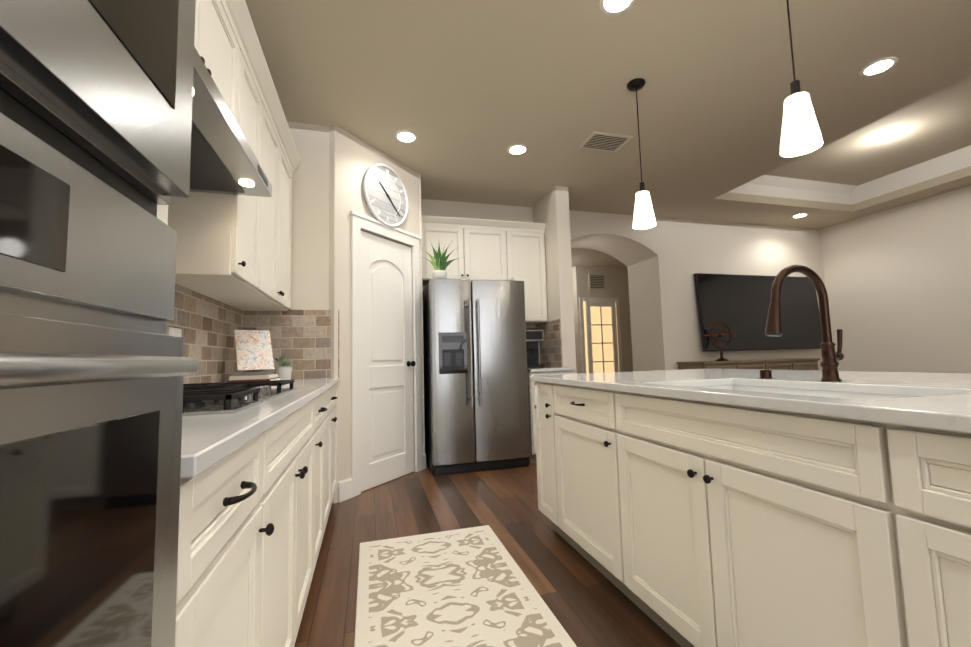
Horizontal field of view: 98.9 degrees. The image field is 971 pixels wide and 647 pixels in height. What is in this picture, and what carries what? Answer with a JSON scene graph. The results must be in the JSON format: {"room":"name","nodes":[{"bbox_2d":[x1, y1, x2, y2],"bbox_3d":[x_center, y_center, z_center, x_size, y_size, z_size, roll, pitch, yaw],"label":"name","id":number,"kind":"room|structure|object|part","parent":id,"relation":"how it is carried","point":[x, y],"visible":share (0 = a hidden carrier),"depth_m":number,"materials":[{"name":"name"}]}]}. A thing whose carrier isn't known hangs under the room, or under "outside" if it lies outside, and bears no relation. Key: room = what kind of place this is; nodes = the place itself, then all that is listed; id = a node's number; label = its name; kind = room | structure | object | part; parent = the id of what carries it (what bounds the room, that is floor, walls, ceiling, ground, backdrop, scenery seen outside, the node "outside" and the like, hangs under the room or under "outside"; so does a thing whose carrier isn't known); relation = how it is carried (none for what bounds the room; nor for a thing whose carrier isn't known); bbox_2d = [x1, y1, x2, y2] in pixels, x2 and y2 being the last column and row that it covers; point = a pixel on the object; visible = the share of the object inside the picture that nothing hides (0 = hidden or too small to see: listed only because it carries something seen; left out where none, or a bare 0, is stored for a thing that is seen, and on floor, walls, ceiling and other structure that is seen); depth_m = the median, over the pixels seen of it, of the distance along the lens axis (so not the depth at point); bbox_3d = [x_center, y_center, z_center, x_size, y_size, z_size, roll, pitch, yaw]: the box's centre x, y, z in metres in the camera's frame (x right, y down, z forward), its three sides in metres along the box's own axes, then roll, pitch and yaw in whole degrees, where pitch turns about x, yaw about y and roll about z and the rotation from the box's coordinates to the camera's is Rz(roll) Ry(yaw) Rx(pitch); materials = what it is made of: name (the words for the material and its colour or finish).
{"room":"kitchen","nodes":[
{"label":"kitchen","id":0,"kind":"room"},
{"bbox_2d":[168,327,181,345],"bbox_3d":[-1.449,0.057,1.942,0.008,0.080,0.120,0,-5,-16],"label":"outlet","id":1,"kind":"object","parent":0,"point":[172,331],"depth_m":1.94,"materials":[{"name":"white plastic"}]},
{"bbox_2d":[287,122,328,378],"bbox_3d":[-1.463,-0.122,3.189,0.672,2.900,0.150,0,-5,-16],"label":"wall","id":2,"kind":"structure","parent":0,"point":[310,245],"depth_m":3.20,"materials":[{"name":"beige paint"}]},
{"bbox_2d":[220,0,311,311],"bbox_3d":[-1.189,-0.748,1.818,0.463,1.072,2.722,0,-5,-16],"label":"wall cabinet","id":3,"kind":"object","parent":2,"relation":"attached to","point":[261,157],"depth_m":2.12,"materials":[{"name":"beige wood"}]},
{"bbox_2d":[329,124,422,503],"bbox_3d":[-0.898,-0.099,3.631,0.166,2.903,1.077,-4,-5,29],"label":"wall","id":4,"kind":"structure","parent":0,"point":[374,285],"depth_m":3.50,"materials":[{"name":"beige paint"}]},
{"bbox_2d":[338,453,425,502],"bbox_3d":[-0.830,1.270,3.524,0.016,0.147,1.037,-4,-5,29],"label":"baseboard","id":5,"kind":"structure","parent":4,"relation":"attached to","point":[345,489],"depth_m":3.13,"materials":[{"name":"white wood"}]},
{"bbox_2d":[362,163,408,227],"bbox_3d":[-0.880,-1.148,3.715,0.042,0.560,0.560,-4,-5,29],"label":"wall clock","id":6,"kind":"object","parent":4,"relation":"attached to","point":[385,194],"visible":1,"depth_m":3.69,"materials":[{"name":"white"}]},
{"bbox_3d":[-0.860,0.289,3.647,0.519,2.116,0.515,0,-5,-16],"label":"pantry door","id":7,"kind":"part","parent":4,"relation":"part of","materials":[{"name":"white wood"}]},
{"bbox_3d":[-0.842,0.229,3.639,0.649,2.248,0.649,0,-5,-16],"label":"door casing trim","id":8,"kind":"part","parent":4,"relation":"part of","materials":[{"name":"white wood"}]},
{"bbox_2d":[419,174,424,453],"bbox_3d":[-0.761,-0.040,4.418,0.100,2.900,0.751,0,-5,-16],"label":"wall","id":9,"kind":"structure","parent":0,"point":[422,361],"depth_m":4.07,"materials":[{"name":"beige paint"}]},
{"bbox_2d":[421,199,532,289],"bbox_3d":[-0.011,-0.015,4.964,1.839,2.900,0.100,0,-5,-16],"label":"wall","id":10,"kind":"structure","parent":0,"point":[429,207],"depth_m":5.00,"materials":[{"name":"beige paint"}]},
{"bbox_2d":[421,215,561,366],"bbox_3d":[0.015,0.156,4.565,1.460,2.491,0.649,0,-5,-16],"label":"wall cabinet","id":11,"kind":"object","parent":10,"relation":"attached to","point":[487,249],"depth_m":4.65,"materials":[{"name":"beige wood"}]},
{"bbox_3d":[-0.010,-1.112,4.630,1.459,0.100,0.070,0,-5,-16],"label":"crown","id":12,"kind":"part","parent":11,"relation":"part of","materials":[{"name":"beige wood"}]},
{"bbox_2d":[294,462,680,646],"bbox_3d":[1.910,1.370,4.125,7.900,0.100,12.800,0,-5,-16],"label":"floor","id":13,"kind":"structure","parent":0,"point":[588,604],"depth_m":2.27,"materials":[{"name":"brown wood"}]},
{"bbox_2d":[0,0,227,646],"bbox_3d":[-0.592,-0.194,0.076,0.669,2.490,0.838,0,-5,-16],"label":"tall cabinet","id":14,"kind":"object","parent":13,"relation":"on","point":[163,483],"depth_m":0.36,"materials":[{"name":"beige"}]},
{"bbox_2d":[212,432,271,646],"bbox_3d":[-0.756,0.662,0.634,0.646,0.884,0.458,0,-5,-16],"label":"base cabinet","id":15,"kind":"object","parent":13,"relation":"on","point":[242,546],"depth_m":0.83,"materials":[{"name":"beige wood"}]},
{"bbox_2d":[216,376,339,467],"bbox_3d":[-1.061,0.303,1.761,0.666,0.031,2.727,0,-5,-16],"label":"countertop","id":16,"kind":"structure","parent":15,"relation":"on","point":[246,410],"depth_m":1.11,"materials":[{"name":"white stone"}]},
{"bbox_2d":[226,371,279,381],"bbox_3d":[-1.444,0.333,2.606,0.232,0.067,0.300,0,-5,-16],"label":"books","id":17,"kind":"object","parent":16,"relation":"on","point":[254,376],"visible":0.81,"depth_m":2.49,"materials":[{"name":"white paper"}]},
{"bbox_2d":[234,330,273,371],"bbox_3d":[-1.476,0.166,2.653,0.106,0.265,0.210,-6,-6,42],"label":"cookbook","id":18,"kind":"object","parent":17,"relation":"on","point":[253,348],"visible":1,"depth_m":2.64,"materials":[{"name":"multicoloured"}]},
{"bbox_2d":[275,354,293,379],"bbox_3d":[-1.415,0.298,2.908,0.163,0.183,0.183,0,-5,-16],"label":"plant","id":19,"kind":"object","parent":16,"relation":"on","point":[284,373],"visible":0.98,"depth_m":2.88,"materials":[{"name":"green plant"}]},
{"bbox_2d":[272,396,319,646],"bbox_3d":[-0.939,0.720,1.292,0.646,0.884,0.915,0,-5,-16],"label":"base cabinet","id":20,"kind":"object","parent":13,"relation":"on","point":[295,442],"depth_m":1.35,"materials":[{"name":"beige wood"}]},
{"bbox_2d":[316,392,327,562],"bbox_3d":[-1.116,0.777,1.926,0.646,0.884,0.405,0,-5,-16],"label":"base cabinet","id":21,"kind":"object","parent":13,"relation":"on","point":[322,508],"depth_m":2.19,"materials":[{"name":"beige wood"}]},
{"bbox_2d":[328,384,337,516],"bbox_3d":[-1.296,0.835,2.573,0.646,0.884,0.944,0,-5,-16],"label":"base cabinet","id":22,"kind":"object","parent":13,"relation":"on","point":[332,392],"depth_m":2.72,"materials":[{"name":"beige wood"}]},
{"bbox_2d":[354,525,576,646],"bbox_3d":[-0.019,1.134,1.285,0.760,0.008,2.440,0,-5,-16],"label":"rug","id":23,"kind":"object","parent":13,"relation":"on","point":[470,587],"visible":0.91,"depth_m":1.79,"materials":[{"name":"beige fabric"}]},
{"bbox_2d":[423,278,529,475],"bbox_3d":[-0.136,0.491,4.208,0.920,1.775,0.898,0,-5,-16],"label":"fridge","id":24,"kind":"object","parent":13,"relation":"on","point":[476,413],"visible":1,"depth_m":3.84,"materials":[{"name":"grey metal"}]},
{"bbox_2d":[422,240,458,277],"bbox_3d":[-0.422,-0.650,4.149,0.464,0.500,0.166,0,-5,-16],"label":"potted plant","id":25,"kind":"object","parent":24,"relation":"on","point":[439,263],"visible":0.9,"depth_m":4.13,"materials":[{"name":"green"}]},
{"bbox_3d":[-0.456,-0.462,4.130,0.152,0.125,0.152,0,-5,-16],"label":"pot","id":26,"kind":"part","parent":25,"relation":"part of","materials":[{"name":"white ceramic"}]},
{"bbox_2d":[527,371,573,463],"bbox_3d":[0.548,0.942,4.496,0.472,0.885,0.927,0,-5,-16],"label":"base cabinet","id":27,"kind":"object","parent":13,"relation":"on","point":[532,433],"depth_m":4.03,"materials":[{"name":"beige wood"}]},
{"bbox_2d":[527,367,574,370],"bbox_3d":[0.538,0.485,4.524,0.476,0.030,0.947,0,-5,-16],"label":"countertop","id":28,"kind":"structure","parent":27,"relation":"on","point":[546,368],"depth_m":4.09,"materials":[{"name":"white stone"}]},
{"bbox_2d":[526,328,544,367],"bbox_3d":[0.446,0.259,4.555,0.250,0.431,0.422,0,-5,-16],"label":"coffee machine","id":29,"kind":"object","parent":28,"relation":"on","point":[534,337],"visible":0.58,"depth_m":4.39,"materials":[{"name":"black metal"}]},
{"bbox_2d":[677,358,819,370],"bbox_3d":[3.555,0.931,5.534,1.910,0.915,0.509,0,-5,-16],"label":"sideboard","id":30,"kind":"object","parent":13,"relation":"on","point":[792,364],"visible":0.21,"depth_m":5.38,"materials":[{"name":"brown wood"}]},
{"bbox_2d":[705,321,735,360],"bbox_3d":[3.069,0.217,5.425,0.362,0.515,0.362,0,-5,-16],"label":"armillary","id":31,"kind":"object","parent":30,"relation":"on","point":[721,358],"visible":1,"depth_m":5.41,"materials":[{"name":"brown metal"}]},
{"bbox_2d":[530,377,970,646],"bbox_3d":[1.172,0.681,1.509,1.204,0.885,2.464,0,-5,-16],"label":"kitchen island","id":32,"kind":"object","parent":13,"relation":"on","point":[829,505],"depth_m":1.07,"materials":[{"name":"wood"}]},
{"bbox_2d":[530,369,970,424],"bbox_3d":[1.279,0.226,1.590,1.419,0.030,2.524,0,-5,-16],"label":"island countertop","id":33,"kind":"structure","parent":32,"relation":"on","point":[941,396],"depth_m":1.34,"materials":[{"name":"white stone"}]},
{"bbox_2d":[765,265,845,380],"bbox_3d":[1.138,-0.006,1.480,0.345,0.421,0.060,0,-5,-16],"label":"faucet","id":34,"kind":"object","parent":33,"relation":"on","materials":[{"name":"brown metal"}]},
{"bbox_2d":[698,381,917,396],"bbox_3d":[0.968,0.348,1.351,0.496,0.259,0.844,0,-5,-16],"label":"sink","id":35,"kind":"object","parent":33,"relation":"in","point":[826,390],"depth_m":1.47,"materials":[{"name":"white ceramic"}]},
{"bbox_2d":[533,186,576,373],"bbox_3d":[0.792,-0.051,4.789,0.155,2.900,0.670,0,-5,-16],"label":"wall","id":36,"kind":"structure","parent":0,"point":[551,208],"depth_m":4.55,"materials":[{"name":"beige paint"}]},
{"bbox_2d":[499,319,561,367],"bbox_3d":[0.491,0.227,4.691,0.476,0.514,0.649,0,-5,-16],"label":"backsplash","id":37,"kind":"structure","parent":36,"relation":"attached to","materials":[{"name":"tile"}]},
{"bbox_2d":[572,266,581,373],"bbox_3d":[1.393,0.287,9.130,0.100,2.900,2.900,0,-5,-16],"label":"wall","id":38,"kind":"structure","parent":0,"point":[576,280],"depth_m":7.80,"materials":[{"name":"beige paint"}]},
{"bbox_2d":[571,248,627,267],"bbox_3d":[2.203,-1.141,8.624,4.700,0.180,4.350,0,-5,-16],"label":"ceiling","id":39,"kind":"structure","parent":0,"point":[586,257],"depth_m":7.33,"materials":[{"name":"beige paint"}]},
{"bbox_2d":[580,266,632,371],"bbox_3d":[3.236,0.161,8.196,2.950,2.900,0.100,0,-5,-16],"label":"wall","id":40,"kind":"structure","parent":0,"point":[616,282],"depth_m":7.99,"materials":[{"name":"beige paint"}]},
{"bbox_2d":[588,274,605,289],"bbox_3d":[2.126,-0.815,7.915,0.350,0.300,0.014,0,-5,-16],"label":"air vent","id":41,"kind":"object","parent":40,"relation":"in","point":[597,281],"visible":1,"depth_m":7.91,"materials":[{"name":"beige metal"}]},
{"bbox_2d":[579,297,622,372],"bbox_3d":[2.189,0.549,7.802,0.840,2.120,0.030,0,-5,-16],"label":"door","id":42,"kind":"structure","parent":40,"relation":"attached to","point":[601,347],"depth_m":7.83,"materials":[{"name":"white"}]},
{"bbox_2d":[245,0,970,228],"bbox_3d":[1.829,-1.619,4.369,7.900,0.100,12.800,0,-5,-16],"label":"ceiling","id":43,"kind":"structure","parent":0,"point":[468,93],"depth_m":2.89,"materials":[{"name":"beige paint"}]},
{"bbox_2d":[395,131,417,142],"bbox_3d":[-0.664,-1.571,3.483,0.190,0.006,0.190,0,-5,-16],"label":"recessed light","id":44,"kind":"object","parent":43,"relation":"in","point":[406,136],"visible":1,"depth_m":3.47,"materials":[{"name":"white"}]},
{"bbox_2d":[507,144,527,154],"bbox_3d":[0.289,-1.575,3.749,0.190,0.006,0.190,0,-5,-16],"label":"recessed light","id":45,"kind":"object","parent":43,"relation":"in","point":[517,149],"visible":1,"depth_m":3.74,"materials":[{"name":"white"}]},
{"bbox_2d":[579,131,632,151],"bbox_3d":[1.054,-1.602,3.651,0.380,0.009,0.260,0,-5,-16],"label":"ceiling vent","id":46,"kind":"object","parent":43,"relation":"in","point":[605,141],"visible":1,"depth_m":3.64,"materials":[{"name":"beige metal"}]},
{"bbox_2d":[599,0,634,14],"bbox_3d":[0.700,-1.713,2.198,0.190,0.006,0.190,0,-5,-16],"label":"recessed light","id":47,"kind":"object","parent":43,"relation":"in","point":[612,7],"visible":1,"depth_m":2.23,"materials":[{"name":"white"}]},
{"bbox_2d":[627,78,655,228],"bbox_3d":[1.058,-1.166,2.843,0.148,1.010,0.148,0,-5,-16],"label":"pendant light","id":48,"kind":"object","parent":43,"relation":"hanging from","point":[644,217],"visible":1,"depth_m":2.79,"materials":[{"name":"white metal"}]},
{"bbox_2d":[792,213,807,217],"bbox_3d":[4.389,-1.518,5.802,0.190,0.006,0.190,0,-5,-16],"label":"recessed light","id":49,"kind":"object","parent":43,"relation":"in","point":[800,215],"visible":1,"depth_m":5.79,"materials":[{"name":"white"}]},
{"bbox_2d":[780,0,822,156],"bbox_3d":[1.341,-1.257,1.825,0.148,1.010,0.148,0,-5,-16],"label":"pendant light","id":50,"kind":"object","parent":43,"relation":"hanging from","point":[801,134],"visible":1,"depth_m":1.77,"materials":[{"name":"white glass"}]},
{"bbox_2d":[860,57,898,76],"bbox_3d":[2.626,-1.718,2.776,0.190,0.006,0.190,0,-5,-16],"label":"recessed light","id":51,"kind":"object","parent":43,"relation":"in","point":[879,66],"visible":1,"depth_m":2.77,"materials":[{"name":"white"}]},
{"bbox_2d":[569,210,824,370],"bbox_3d":[2.962,-0.003,6.103,4.800,2.900,0.700,0,-5,-16],"label":"wall","id":52,"kind":"structure","parent":0,"point":[664,260],"depth_m":5.83,"materials":[{"name":"beige paint"}]},
{"bbox_2d":[694,273,821,351],"bbox_3d":[3.958,-0.173,5.955,2.160,1.080,0.121,0,-5,-16],"label":"tv","id":53,"kind":"object","parent":52,"relation":"attached to","point":[739,305],"visible":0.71,"depth_m":5.88,"materials":[{"name":"black plastic"}]},
{"bbox_2d":[729,77,970,204],"bbox_3d":[4.323,-1.930,3.909,2.540,0.310,3.330,0,-5,-16],"label":"ceiling","id":54,"kind":"structure","parent":0,"point":[927,138],"depth_m":4.78,"materials":[{"name":"beige paint"}]},
{"bbox_2d":[820,185,970,373],"bbox_3d":[5.626,-0.141,5.294,0.100,2.900,12.800,0,-5,-16],"label":"wall","id":55,"kind":"structure","parent":0,"point":[898,283],"depth_m":5.47,"materials":[{"name":"beige paint"}]}
]}

